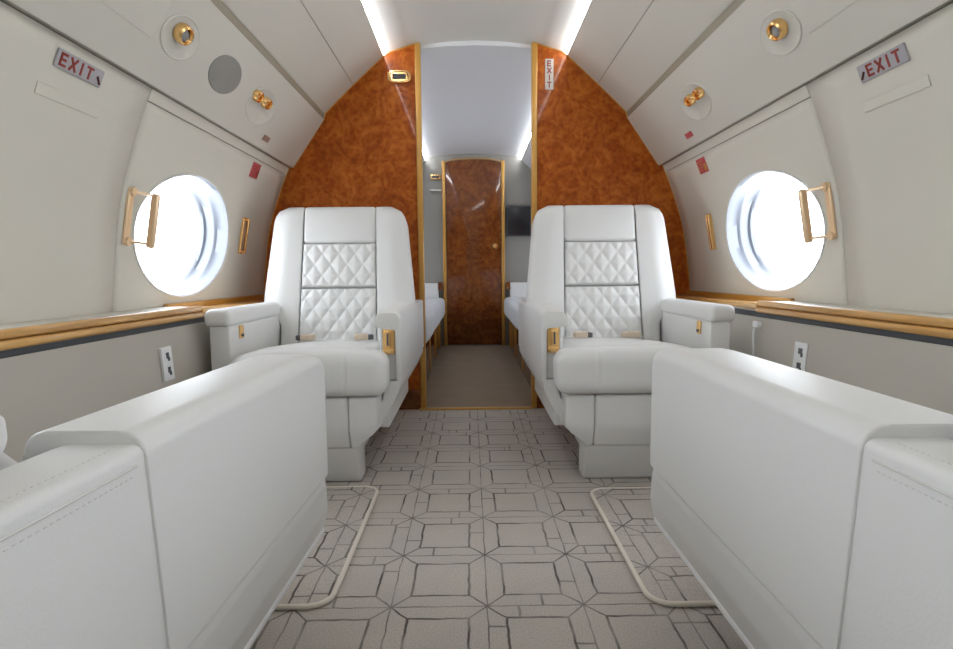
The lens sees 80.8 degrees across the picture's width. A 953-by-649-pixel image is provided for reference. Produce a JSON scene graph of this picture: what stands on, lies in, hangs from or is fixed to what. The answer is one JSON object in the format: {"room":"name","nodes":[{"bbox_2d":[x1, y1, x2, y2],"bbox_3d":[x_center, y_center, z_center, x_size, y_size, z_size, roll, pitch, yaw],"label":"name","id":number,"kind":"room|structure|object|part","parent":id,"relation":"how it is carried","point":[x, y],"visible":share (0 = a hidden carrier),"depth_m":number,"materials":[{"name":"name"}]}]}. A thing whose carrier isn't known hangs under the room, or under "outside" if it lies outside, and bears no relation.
{"room":"aircraft cabin","nodes":[
{"label":"aircraft cabin","id":0,"kind":"room"},
{"bbox_2d":[0,1,150,340],"bbox_3d":[-0.994,-0.152,-0.389,0.168,0.691,4.075,-1,5,-1],"label":"wall","id":1,"kind":"structure","parent":0,"point":[63,168],"depth_m":1.37,"materials":[{"name":"grey paint"}]},
{"bbox_2d":[34,81,99,117],"bbox_3d":[-0.977,-0.536,1.344,0.011,0.026,0.210,-1,5,-1],"label":"blank wall plate","id":2,"kind":"object","parent":1,"relation":"attached to","point":[42,89],"visible":1,"depth_m":1.33,"materials":[{"name":"grey paint"}]},
{"bbox_2d":[53,47,104,87],"bbox_3d":[-0.946,-0.611,1.337,0.020,0.040,0.156,-1,5,-1],"label":"exit sign","id":3,"kind":"object","parent":1,"relation":"attached to","point":[64,60],"visible":1,"depth_m":1.33,"materials":[{"name":"grey plastic"}]},
{"bbox_2d":[0,0,285,165],"bbox_3d":[-0.942,-0.675,1.484,0.018,0.030,7.900,-1,5,-1],"label":"trim","id":4,"kind":"structure","parent":1,"relation":"attached to","point":[0,0],"depth_m":1.46,"materials":[{"name":"grey plastic"}]},
{"bbox_2d":[112,101,285,323],"bbox_3d":[-1.029,-0.377,2.254,0.153,0.656,1.221,-1,5,-1],"label":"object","id":5,"kind":"structure","parent":1,"relation":"in","point":[165,145],"depth_m":1.97,"materials":[{"name":"grey paint"}]},
{"bbox_3d":[-1.028,-0.325,1.707,0.046,0.176,0.076,9,5,-1],"label":"pull handle","id":6,"kind":"part","parent":5,"relation":"part of","materials":[{"name":"brown metal"}]},
{"bbox_2d":[132,174,228,296],"bbox_3d":[-1.104,-0.335,2.069,0.205,0.474,0.705,-1,5,-1],"label":"window","id":7,"kind":"structure","parent":5,"relation":"attached to","point":[208,262],"depth_m":2.31,"materials":[{"name":"grey"}]},
{"bbox_3d":[-1.050,-0.400,2.528,0.020,0.164,0.048,9,5,-1],"label":"latch handle","id":8,"kind":"part","parent":5,"relation":"part of","materials":[{"name":"gold metal"}]},
{"bbox_2d":[249,162,260,178],"bbox_3d":[-0.974,-0.678,2.465,0.027,0.061,0.086,-1,5,-1],"label":"placard","id":9,"kind":"object","parent":5,"relation":"attached to","point":[255,169],"visible":1,"depth_m":2.46,"materials":[{"name":"red plastic"}]},
{"bbox_2d":[147,88,287,173],"bbox_3d":[-0.955,-0.718,2.222,0.029,0.041,1.223,-1,5,-1],"label":"door frame","id":10,"kind":"structure","parent":1,"relation":"attached to","point":[155,97],"depth_m":1.98,"materials":[{"name":"grey paint"}]},
{"bbox_2d":[221,0,733,174],"bbox_3d":[0.011,-1.023,1.483,2.054,0.715,7.980,-1,5,-1],"label":"trim","id":11,"kind":"structure","parent":1,"relation":"attached to","point":[221,0],"depth_m":2.14,"materials":[{"name":"grey paint"}]},
{"bbox_2d":[0,314,211,462],"bbox_3d":[-0.887,0.413,0.280,0.127,0.589,5.300,-1,5,-1],"label":"wall","id":12,"kind":"structure","parent":0,"point":[43,390],"depth_m":1.36,"materials":[{"name":"grey fabric"}]},
{"bbox_2d":[0,294,264,358],"bbox_3d":[-0.997,0.116,0.250,0.142,0.064,5.298,-1,5,-1],"label":"ledge","id":13,"kind":"object","parent":12,"relation":"attached to","point":[186,313],"visible":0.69,"depth_m":1.42,"materials":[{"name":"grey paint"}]},
{"bbox_2d":[158,346,174,381],"bbox_3d":[-0.942,0.120,1.707,0.019,0.104,0.066,-1,5,-1],"label":"power outlet","id":14,"kind":"object","parent":12,"relation":"attached to","point":[165,354],"visible":1,"depth_m":1.69,"materials":[{"name":"white plastic"}]},
{"bbox_2d":[166,352,171,374],"bbox_3d":[-0.941,0.120,1.712,0.003,0.070,0.024,-5,5,0],"label":"socket","id":15,"kind":"object","parent":14,"relation":"attached to","point":[168,354],"depth_m":1.71,"materials":[{"name":"grey plastic"}]},
{"bbox_2d":[2,0,323,167],"bbox_3d":[-0.831,-0.670,0.181,0.192,0.243,5.300,-1,5,-1],"label":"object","id":16,"kind":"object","parent":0,"point":[92,25],"depth_m":1.69,"materials":[{"name":"grey paint"}]},
{"bbox_2d":[100,0,170,36],"bbox_3d":[-0.820,-0.765,1.151,0.060,0.086,0.620,-1,5,-1],"label":"lid","id":17,"kind":"object","parent":16,"relation":"attached to","point":[145,15],"visible":1,"depth_m":1.39,"materials":[{"name":"grey paint"}]},
{"bbox_2d":[160,14,199,60],"bbox_3d":[-0.826,-0.801,1.565,0.073,0.103,0.176,-1,5,-2],"label":"light","id":18,"kind":"object","parent":16,"relation":"attached to","point":[179,34],"visible":1,"depth_m":1.55,"materials":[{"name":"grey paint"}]},
{"bbox_2d":[208,55,241,93],"bbox_3d":[-0.831,-0.826,1.853,0.072,0.103,0.200,0,5,1],"label":"ceiling vent","id":19,"kind":"object","parent":16,"relation":"in","point":[224,73],"visible":1,"depth_m":1.84,"materials":[{"name":"grey plastic"}]},
{"bbox_2d":[246,88,275,124],"bbox_3d":[-0.838,-0.850,2.185,0.085,0.122,0.236,0,5,1],"label":"outlet panel","id":20,"kind":"object","parent":16,"relation":"attached to","point":[261,105],"visible":1,"depth_m":2.17,"materials":[{"name":"grey paint"}]},
{"bbox_2d":[262,135,270,142],"bbox_3d":[-0.893,-0.788,2.378,0.015,0.021,0.064,-1,5,-1],"label":"placard","id":21,"kind":"object","parent":16,"relation":"attached to","point":[265,138],"visible":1,"depth_m":2.37,"materials":[{"name":"brown plastic"}]},
{"bbox_2d":[211,0,323,118],"bbox_3d":[-0.741,-0.801,0.169,0.016,0.029,5.299,-1,5,-1],"label":"trim","id":22,"kind":"structure","parent":16,"relation":"attached to","point":[219,4],"depth_m":1.97,"materials":[{"name":"beige plastic"}]},
{"bbox_2d":[222,0,352,112],"bbox_3d":[-0.664,-0.889,0.162,0.152,0.146,5.300,-1,5,-1],"label":"ceiling","id":23,"kind":"structure","parent":0,"point":[285,28],"depth_m":2.12,"materials":[{"name":"grey paint"}]},
{"bbox_2d":[301,0,382,83],"bbox_3d":[-0.514,-1.029,0.151,0.162,0.147,5.300,-1,5,-1],"label":"ceiling","id":24,"kind":"structure","parent":0,"point":[345,25],"depth_m":2.35,"materials":[{"name":"grey paint"}]},
{"bbox_2d":[361,0,383,52],"bbox_3d":[-0.436,-1.107,0.145,0.007,0.019,5.300,-1,5,-1],"label":"ceiling light strip","id":25,"kind":"object","parent":24,"relation":"attached to","point":[363,2],"visible":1,"depth_m":2.47,"materials":[{"name":"white plastic"}]},
{"bbox_2d":[364,0,587,157],"bbox_3d":[0.008,-1.285,1.454,0.942,0.087,7.930,-1,5,-1],"label":"ceiling","id":26,"kind":"structure","parent":0,"point":[476,95],"depth_m":2.94,"materials":[{"name":"white plastic"}]},
{"bbox_2d":[264,44,688,396],"bbox_3d":[0.002,-0.479,2.884,2.214,1.846,0.030,-1,5,-1],"label":"wall","id":27,"kind":"structure","parent":0,"point":[362,153],"depth_m":2.83,"materials":[{"name":"brown wood"}]},
{"bbox_2d":[300,0,351,82],"bbox_3d":[-0.593,-0.960,0.157,0.021,0.021,5.300,-1,5,-1],"label":"trim","id":28,"kind":"structure","parent":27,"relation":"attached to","point":[300,0],"depth_m":2.26,"materials":[{"name":"grey plastic"}]},
{"bbox_2d":[263,44,412,293],"bbox_3d":[-0.708,-0.749,2.834,0.798,1.285,0.006,-1,5,-1],"label":"trim","id":29,"kind":"structure","parent":27,"relation":"attached to","point":[411,44],"depth_m":2.80,"materials":[{"name":"gold metal"}]},
{"bbox_2d":[387,70,411,82],"bbox_3d":[-0.385,-1.234,2.787,0.124,0.064,0.012,-1,5,-1],"label":"sign","id":30,"kind":"object","parent":27,"relation":"attached to","point":[394,76],"visible":1,"depth_m":2.78,"materials":[{"name":"gold metal"}]},
{"bbox_2d":[399,390,420,408],"bbox_3d":[-0.577,0.398,2.937,0.566,0.100,0.012,-1,5,-1],"label":"baseboard","id":31,"kind":"structure","parent":27,"relation":"attached to","point":[412,400],"depth_m":2.93,"materials":[{"name":"brown wood"}]},
{"bbox_2d":[414,43,426,407],"bbox_3d":[-0.286,-0.477,2.877,0.028,1.848,0.046,-1,5,-1],"label":"trim","id":32,"kind":"structure","parent":27,"relation":"attached to","point":[418,93],"depth_m":2.84,"materials":[{"name":"gold metal"}]},
{"bbox_2d":[419,406,532,409],"bbox_3d":[-0.002,0.439,2.935,0.595,0.008,0.035,-1,5,-1],"label":"trim","id":33,"kind":"structure","parent":27,"relation":"attached to","point":[508,407],"depth_m":2.92,"materials":[{"name":"gold metal"}]},
{"bbox_2d":[364,1,587,43],"bbox_3d":[0.023,-1.139,0.147,0.974,0.062,5.300,-1,5,-1],"label":"trim","id":34,"kind":"structure","parent":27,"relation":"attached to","point":[364,1],"depth_m":2.52,"materials":[{"name":"white paint"}]},
{"bbox_2d":[531,42,536,407],"bbox_3d":[0.296,-0.483,2.882,0.028,1.848,0.046,-1,5,-1],"label":"trim","id":35,"kind":"structure","parent":27,"relation":"attached to","point":[534,44],"depth_m":2.82,"materials":[{"name":"gold metal"}]},
{"bbox_2d":[537,394,544,407],"bbox_3d":[0.600,0.386,2.948,0.560,0.100,0.012,-1,5,-1],"label":"baseboard","id":36,"kind":"structure","parent":27,"relation":"attached to","point":[539,403],"depth_m":2.94,"materials":[{"name":"brown wood"}]},
{"bbox_2d":[545,59,553,89],"bbox_3d":[0.364,-1.251,2.798,0.042,0.148,0.004,-1,5,-1],"label":"sticker","id":37,"kind":"object","parent":27,"relation":"attached to","point":[548,62],"visible":1,"depth_m":2.80,"materials":[{"name":"grey plastic"}]},
{"bbox_2d":[538,43,689,289],"bbox_3d":[0.708,-0.762,2.848,0.798,1.285,0.006,-1,5,-1],"label":"trim","id":38,"kind":"structure","parent":27,"relation":"attached to","point":[538,43],"depth_m":2.83,"materials":[{"name":"gold metal"}]},
{"bbox_2d":[598,0,653,82],"bbox_3d":[0.641,-0.972,0.169,0.021,0.021,5.300,-1,5,-1],"label":"trim","id":39,"kind":"structure","parent":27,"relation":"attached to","point":[653,0],"depth_m":2.24,"materials":[{"name":"grey plastic"}]},
{"bbox_2d":[627,0,744,116],"bbox_3d":[0.792,-0.816,0.184,0.016,0.029,5.299,-1,5,-1],"label":"trim","id":40,"kind":"structure","parent":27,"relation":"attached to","point":[735,4],"depth_m":2.01,"materials":[{"name":"beige plastic"}]},
{"bbox_2d":[423,154,530,344],"bbox_3d":[-0.025,-0.724,5.477,2.210,1.860,0.040,-1,5,-1],"label":"wall","id":41,"kind":"structure","parent":0,"point":[517,173],"depth_m":5.43,"materials":[{"name":"grey plastic"}]},
{"bbox_2d":[430,174,440,179],"bbox_3d":[-0.393,-1.417,5.378,0.100,0.048,0.015,-1,5,-1],"label":"sign","id":42,"kind":"object","parent":41,"relation":"attached to","point":[432,176],"visible":1,"depth_m":5.37,"materials":[{"name":"gold metal"}]},
{"bbox_2d":[442,161,447,345],"bbox_3d":[-0.309,-0.675,5.436,0.030,1.775,0.045,-1,5,-1],"label":"trim","id":43,"kind":"structure","parent":41,"relation":"attached to","point":[443,162],"depth_m":5.41,"materials":[{"name":"gold metal"}]},
{"bbox_2d":[445,158,500,161],"bbox_3d":[-0.032,-1.567,5.343,0.551,0.044,0.010,-1,5,-1],"label":"door frame","id":44,"kind":"structure","parent":41,"relation":"attached to","point":[459,158],"depth_m":5.34,"materials":[{"name":"gold metal"}]},
{"bbox_2d":[445,159,501,344],"bbox_3d":[-0.025,-0.689,5.418,0.530,1.780,0.103,-1,5,-1],"label":"door","id":45,"kind":"structure","parent":41,"relation":"in","point":[473,186],"depth_m":5.43,"materials":[{"name":"brown wood"}]},
{"bbox_3d":[0.180,-0.754,5.394,0.060,0.060,0.062,-1,5,-1],"label":"knob","id":46,"kind":"part","parent":45,"relation":"part of","materials":[{"name":"gold metal"}]},
{"bbox_2d":[501,161,504,344],"bbox_3d":[0.259,-0.681,5.441,0.030,1.775,0.045,-1,5,-1],"label":"trim","id":47,"kind":"structure","parent":41,"relation":"attached to","point":[502,162],"depth_m":5.41,"materials":[{"name":"gold metal"}]},
{"bbox_2d":[506,206,530,236],"bbox_3d":[0.407,-0.999,5.413,0.240,0.290,0.042,-1,5,-1],"label":"wall monitor","id":48,"kind":"object","parent":41,"relation":"attached to","point":[518,218],"visible":0.98,"depth_m":5.39,"materials":[{"name":"grey glass"}]},
{"bbox_2d":[250,345,747,648],"bbox_3d":[0.025,0.578,1.635,2.200,0.030,7.950,-1,5,-1],"label":"floor","id":49,"kind":"structure","parent":0,"point":[484,529],"depth_m":1.44,"materials":[{"name":"carpet"}]},
{"bbox_2d":[0,355,327,648],"bbox_3d":[-0.583,0.233,0.613,0.592,0.853,1.042,0,5,1],"label":"seat","id":50,"kind":"object","parent":49,"relation":"on","point":[181,515],"visible":1,"depth_m":0.54,"materials":[{"name":"white leather"}]},
{"bbox_3d":[-0.335,0.236,0.316,0.078,0.228,0.463,0,5,1],"label":"arm","id":51,"kind":"part","parent":50,"relation":"part of","materials":[{"name":"white leather"}]},
{"bbox_2d":[204,207,423,480],"bbox_3d":[-0.592,0.003,2.296,0.662,1.004,1.085,-1,5,-1],"label":"seat","id":52,"kind":"object","parent":49,"relation":"on","point":[339,291],"visible":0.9,"depth_m":2.38,"materials":[{"name":"white leather"}]},
{"bbox_3d":[-0.878,-0.051,2.205,0.089,0.060,0.660,-1,5,-1],"label":"arm lid","id":53,"kind":"part","parent":52,"relation":"part of","materials":[{"name":"white leather"}]},
{"bbox_3d":[-0.873,0.080,2.225,0.072,0.208,0.644,-1,5,-1],"label":"arm","id":54,"kind":"part","parent":52,"relation":"part of","materials":[{"name":"white leather"}]},
{"bbox_2d":[229,340,389,396],"bbox_3d":[-0.561,0.131,2.110,0.539,0.150,0.690,-1,5,-1],"label":"seat cushion","id":55,"kind":"object","parent":52,"relation":"on","point":[353,368],"depth_m":1.79,"materials":[{"name":"white leather"}]},
{"bbox_3d":[-0.592,-0.023,2.401,0.336,0.261,0.083,-1,5,-1],"label":"quilted panel","id":56,"kind":"part","parent":52,"relation":"part of","materials":[{"name":"white leather"}]},
{"bbox_3d":[-0.594,-0.254,2.427,0.324,0.191,0.070,-1,5,-1],"label":"quilted panel","id":57,"kind":"part","parent":52,"relation":"part of","materials":[{"name":"white leather"}]},
{"bbox_3d":[-0.583,0.320,1.885,0.524,0.176,0.132,-1,5,-1],"label":"leg panel","id":58,"kind":"part","parent":52,"relation":"part of","materials":[{"name":"white leather"}]},
{"bbox_3d":[-0.297,0.060,1.893,0.036,0.078,0.010,-1,5,-1],"label":"gold lever","id":59,"kind":"part","parent":52,"relation":"part of","materials":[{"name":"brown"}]},
{"bbox_3d":[-0.303,0.066,2.209,0.057,0.200,0.606,-1,5,-1],"label":"aisle arm","id":60,"kind":"part","parent":52,"relation":"part of","materials":[{"name":"white leather"}]},
{"bbox_3d":[-0.587,0.258,2.214,0.570,0.150,0.585,-1,5,-1],"label":"seat frame","id":61,"kind":"part","parent":52,"relation":"part of","materials":[{"name":"white leather"}]},
{"bbox_3d":[-0.310,0.013,2.652,0.086,0.243,0.375,-1,5,-1],"label":"arm","id":62,"kind":"part","parent":52,"relation":"part of","materials":[{"name":"white leather"}]},
{"bbox_2d":[275,486,378,609],"bbox_3d":[-0.566,0.572,1.520,0.509,0.012,0.677,-1,5,-1],"label":"floor mat","id":63,"kind":"object","parent":49,"relation":"on","point":[317,583],"visible":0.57,"depth_m":1.43,"materials":[{"name":"carpet"}]},
{"bbox_2d":[425,282,444,382],"bbox_3d":[-0.654,0.008,4.307,0.747,0.623,2.350,-1,5,-1],"label":"divan","id":64,"kind":"object","parent":49,"relation":"on","point":[434,305],"visible":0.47,"depth_m":4.24,"materials":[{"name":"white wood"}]},
{"bbox_3d":[-0.617,-0.092,5.443,0.505,0.613,0.070,-1,5,-1],"label":"arm","id":65,"kind":"part","parent":64,"relation":"part of","materials":[{"name":"white leather"}]},
{"bbox_2d":[425,298,444,342],"bbox_3d":[-0.604,-0.065,4.266,0.646,0.188,2.280,-1,5,-1],"label":"seat cushion","id":66,"kind":"object","parent":64,"relation":"on","point":[434,307],"depth_m":3.95,"materials":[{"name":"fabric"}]},
{"bbox_2d":[504,282,530,387],"bbox_3d":[0.639,-0.005,4.320,0.747,0.623,2.350,-1,5,-1],"label":"divan","id":67,"kind":"object","parent":49,"relation":"on","point":[518,290],"visible":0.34,"depth_m":4.68,"materials":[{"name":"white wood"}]},
{"bbox_2d":[504,297,525,329],"bbox_3d":[0.589,-0.076,4.277,0.646,0.188,2.280,-1,5,-1],"label":"seat cushion","id":68,"kind":"object","parent":67,"relation":"on","point":[511,304],"depth_m":4.37,"materials":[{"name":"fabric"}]},
{"bbox_3d":[0.578,-0.103,5.455,0.505,0.613,0.070,-1,5,-1],"label":"arm","id":69,"kind":"part","parent":67,"relation":"part of","materials":[{"name":"white leather"}]},
{"bbox_2d":[519,205,734,477],"bbox_3d":[0.546,-0.008,2.307,0.662,1.004,1.085,-1,5,-1],"label":"seat","id":70,"kind":"object","parent":49,"relation":"on","point":[600,303],"visible":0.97,"depth_m":2.31,"materials":[{"name":"white leather"}]},
{"bbox_3d":[0.258,0.008,2.657,0.086,0.243,0.375,-1,5,-1],"label":"arm","id":71,"kind":"part","parent":70,"relation":"part of","materials":[{"name":"white leather"}]},
{"bbox_3d":[0.549,0.247,2.225,0.570,0.150,0.585,-1,5,-1],"label":"seat frame","id":72,"kind":"part","parent":70,"relation":"part of","materials":[{"name":"white leather"}]},
{"bbox_3d":[0.261,0.055,1.899,0.036,0.078,0.010,-1,5,-1],"label":"gold lever","id":73,"kind":"part","parent":70,"relation":"part of","materials":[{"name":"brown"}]},
{"bbox_3d":[0.261,0.060,2.215,0.057,0.200,0.606,-1,5,-1],"label":"aisle arm","id":74,"kind":"part","parent":70,"relation":"part of","materials":[{"name":"white leather"}]},
{"bbox_3d":[0.542,-0.265,2.438,0.324,0.191,0.070,-1,5,-1],"label":"quilted panel","id":75,"kind":"part","parent":70,"relation":"part of","materials":[{"name":"white leather"}]},
{"bbox_3d":[0.544,-0.034,2.412,0.336,0.261,0.083,-1,5,-1],"label":"quilted panel","id":76,"kind":"part","parent":70,"relation":"part of","materials":[{"name":"white leather"}]},
{"bbox_3d":[0.552,0.309,1.896,0.524,0.176,0.132,-1,5,-1],"label":"leg panel","id":77,"kind":"part","parent":70,"relation":"part of","materials":[{"name":"white leather"}]},
{"bbox_2d":[553,338,690,393],"bbox_3d":[0.522,0.121,2.121,0.539,0.150,0.690,-1,5,-1],"label":"seat cushion","id":78,"kind":"object","parent":70,"relation":"on","point":[580,365],"depth_m":1.78,"materials":[{"name":"white leather"}]},
{"bbox_3d":[0.831,0.064,2.242,0.072,0.208,0.644,-1,5,-1],"label":"arm","id":79,"kind":"part","parent":70,"relation":"part of","materials":[{"name":"white leather"}]},
{"bbox_3d":[0.833,-0.067,2.222,0.089,0.060,0.660,-1,5,-1],"label":"arm lid","id":80,"kind":"part","parent":70,"relation":"part of","materials":[{"name":"white leather"}]},
{"bbox_2d":[590,487,716,606],"bbox_3d":[0.617,0.562,1.507,0.509,0.012,0.647,-1,5,-1],"label":"floor mat","id":81,"kind":"object","parent":49,"relation":"on","point":[659,571],"visible":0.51,"depth_m":1.42,"materials":[{"name":"carpet"}]},
{"bbox_2d":[650,348,952,648],"bbox_3d":[0.634,0.220,0.646,0.592,0.853,1.042,-1,5,-1],"label":"seat","id":82,"kind":"object","parent":49,"relation":"on","point":[813,511],"visible":1,"depth_m":0.59,"materials":[{"name":"white leather"}]},
{"bbox_3d":[0.382,0.228,0.334,0.078,0.228,0.425,-1,5,-1],"label":"arm","id":83,"kind":"part","parent":82,"relation":"part of","materials":[{"name":"white leather"}]},
{"bbox_2d":[521,137,530,168],"bbox_3d":[0.686,-1.202,4.130,0.493,0.553,2.570,-1,5,-1],"label":"ceiling","id":84,"kind":"structure","parent":0,"point":[526,158],"depth_m":5.08,"materials":[{"name":"white plastic"}]},
{"bbox_2d":[520,51,566,157],"bbox_3d":[0.438,-1.486,4.101,0.006,0.032,2.570,-1,5,-1],"label":"ceiling light strip","id":85,"kind":"object","parent":84,"relation":"attached to","point":[566,51],"visible":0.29,"depth_m":4.81,"materials":[{"name":"white plastic"}]},
{"bbox_2d":[567,0,652,82],"bbox_3d":[0.561,-1.040,0.162,0.162,0.147,5.300,-1,5,-1],"label":"ceiling","id":86,"kind":"structure","parent":0,"point":[606,25],"depth_m":2.37,"materials":[{"name":"grey paint"}]},
{"bbox_2d":[567,0,590,53],"bbox_3d":[0.482,-1.116,0.154,0.007,0.019,5.300,-1,5,-1],"label":"ceiling light strip","id":87,"kind":"object","parent":86,"relation":"attached to","point":[589,1],"visible":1,"depth_m":2.48,"materials":[{"name":"white plastic"}]},
{"bbox_2d":[598,0,732,110],"bbox_3d":[0.714,-0.902,0.176,0.152,0.146,5.300,-1,5,-1],"label":"ceiling","id":88,"kind":"structure","parent":0,"point":[667,28],"depth_m":2.14,"materials":[{"name":"grey paint"}]},
{"bbox_2d":[627,0,952,164],"bbox_3d":[0.885,-0.687,0.197,0.192,0.243,5.300,-1,5,-1],"label":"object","id":89,"kind":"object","parent":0,"point":[740,77],"depth_m":1.75,"materials":[{"name":"grey paint"}]},
{"bbox_2d":[685,131,692,138],"bbox_3d":[0.901,-0.804,2.376,0.015,0.021,0.064,-1,5,-1],"label":"placard","id":90,"kind":"object","parent":89,"relation":"attached to","point":[689,134],"visible":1,"depth_m":2.37,"materials":[{"name":"red plastic"}]},
{"bbox_2d":[680,83,711,119],"bbox_3d":[0.849,-0.863,2.174,0.085,0.122,0.236,-1,5,-2],"label":"outlet panel","id":91,"kind":"object","parent":89,"relation":"attached to","point":[695,100],"visible":1,"depth_m":2.16,"materials":[{"name":"grey paint"}]},
{"bbox_2d":[759,9,801,55],"bbox_3d":[0.850,-0.816,1.569,0.073,0.103,0.176,0,5,1],"label":"light","id":92,"kind":"object","parent":89,"relation":"attached to","point":[780,32],"visible":1,"depth_m":1.55,"materials":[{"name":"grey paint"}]},
{"bbox_2d":[788,0,856,33],"bbox_3d":[0.853,-0.781,1.168,0.060,0.086,0.620,-1,5,-1],"label":"lid","id":93,"kind":"object","parent":89,"relation":"attached to","point":[812,14],"visible":1,"depth_m":1.42,"materials":[{"name":"grey paint"}]},
{"bbox_2d":[729,306,952,414],"bbox_3d":[0.960,0.396,0.298,0.127,0.589,5.300,-1,5,-1],"label":"wall","id":94,"kind":"structure","parent":0,"point":[916,372],"depth_m":1.44,"materials":[{"name":"grey fabric"}]},
{"bbox_2d":[752,321,761,355],"bbox_3d":[0.973,0.066,1.958,0.033,0.156,0.038,0,5,0],"label":"charging cable","id":95,"kind":"object","parent":94,"relation":"attached to","point":[756,324],"visible":0.98,"depth_m":1.94,"materials":[{"name":"white plastic"}]},
{"bbox_2d":[792,341,808,370],"bbox_3d":[0.983,0.106,1.702,0.013,0.104,0.064,-1,5,-1],"label":"power outlet","id":96,"kind":"object","parent":94,"relation":"attached to","point":[801,349],"visible":0.8,"depth_m":1.70,"materials":[{"name":"white plastic"}]},
{"bbox_2d":[796,348,802,369],"bbox_3d":[0.980,0.107,1.698,0.003,0.070,0.024,4,5,-1],"label":"socket","id":97,"kind":"object","parent":96,"relation":"attached to","point":[799,351],"depth_m":1.70,"materials":[{"name":"grey plastic"}]},
{"bbox_2d":[676,290,952,346],"bbox_3d":[1.063,0.096,0.270,0.142,0.064,5.298,-1,5,-1],"label":"ledge","id":98,"kind":"object","parent":94,"relation":"attached to","point":[769,307],"visible":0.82,"depth_m":1.51,"materials":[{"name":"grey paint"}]},
{"bbox_2d":[807,3,952,328],"bbox_3d":[1.068,-0.172,-0.368,0.168,0.691,4.075,-1,5,-1],"label":"wall","id":99,"kind":"structure","parent":0,"point":[892,163],"depth_m":1.42,"materials":[{"name":"grey paint"}]},
{"bbox_2d":[663,85,810,171],"bbox_3d":[0.968,-0.737,2.241,0.029,0.041,1.223,-1,5,-1],"label":"door frame","id":100,"kind":"structure","parent":99,"relation":"attached to","point":[801,94],"depth_m":2.00,"materials":[{"name":"grey paint"}]},
{"bbox_2d":[666,97,847,316],"bbox_3d":[1.047,-0.397,2.274,0.153,0.656,1.221,-1,5,-1],"label":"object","id":101,"kind":"structure","parent":99,"relation":"in","point":[792,141],"depth_m":2.00,"materials":[{"name":"grey paint"}]},
{"bbox_2d":[696,156,708,173],"bbox_3d":[0.983,-0.692,2.439,0.027,0.061,0.086,-1,5,-1],"label":"placard","id":102,"kind":"object","parent":101,"relation":"attached to","point":[701,163],"visible":1,"depth_m":2.44,"materials":[{"name":"red plastic"}]},
{"bbox_2d":[697,161,707,170],"bbox_3d":[0.983,-0.689,2.438,0.001,0.046,0.076,-22,5,1],"label":"print","id":103,"kind":"object","parent":102,"relation":"attached to","point":[704,164],"depth_m":2.42},
{"bbox_3d":[1.063,-0.421,2.549,0.020,0.164,0.048,-11,5,0],"label":"latch handle","id":104,"kind":"part","parent":101,"relation":"part of","materials":[{"name":"gold metal"}]},
{"bbox_2d":[725,170,825,291],"bbox_3d":[1.127,-0.356,2.091,0.205,0.474,0.705,-1,5,-1],"label":"window","id":105,"kind":"structure","parent":101,"relation":"attached to","point":[745,255],"depth_m":2.33,"materials":[{"name":"grey plastic"}]},
{"bbox_3d":[1.058,-0.345,1.727,0.046,0.176,0.076,-11,5,0],"label":"pull handle","id":106,"kind":"part","parent":101,"relation":"part of","materials":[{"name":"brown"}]},
{"bbox_2d":[663,2,952,164],"bbox_3d":[0.970,-0.694,1.503,0.018,0.030,7.900,-1,5,-1],"label":"trim","id":107,"kind":"structure","parent":99,"relation":"attached to","point":[951,2],"depth_m":1.50,"materials":[{"name":"grey plastic"}]},
{"bbox_2d":[857,42,909,82],"bbox_3d":[0.978,-0.629,1.351,0.020,0.040,0.156,-1,5,-1],"label":"exit sign","id":108,"kind":"object","parent":99,"relation":"attached to","point":[898,55],"visible":1,"depth_m":1.34,"materials":[{"name":"grey plastic"}]},
{"bbox_2d":[862,75,930,112],"bbox_3d":[1.010,-0.555,1.354,0.011,0.026,0.210,-1,5,-1],"label":"blank wall plate","id":109,"kind":"object","parent":99,"relation":"attached to","point":[924,82],"visible":1,"depth_m":1.34,"materials":[{"name":"grey paint"}]}
]}

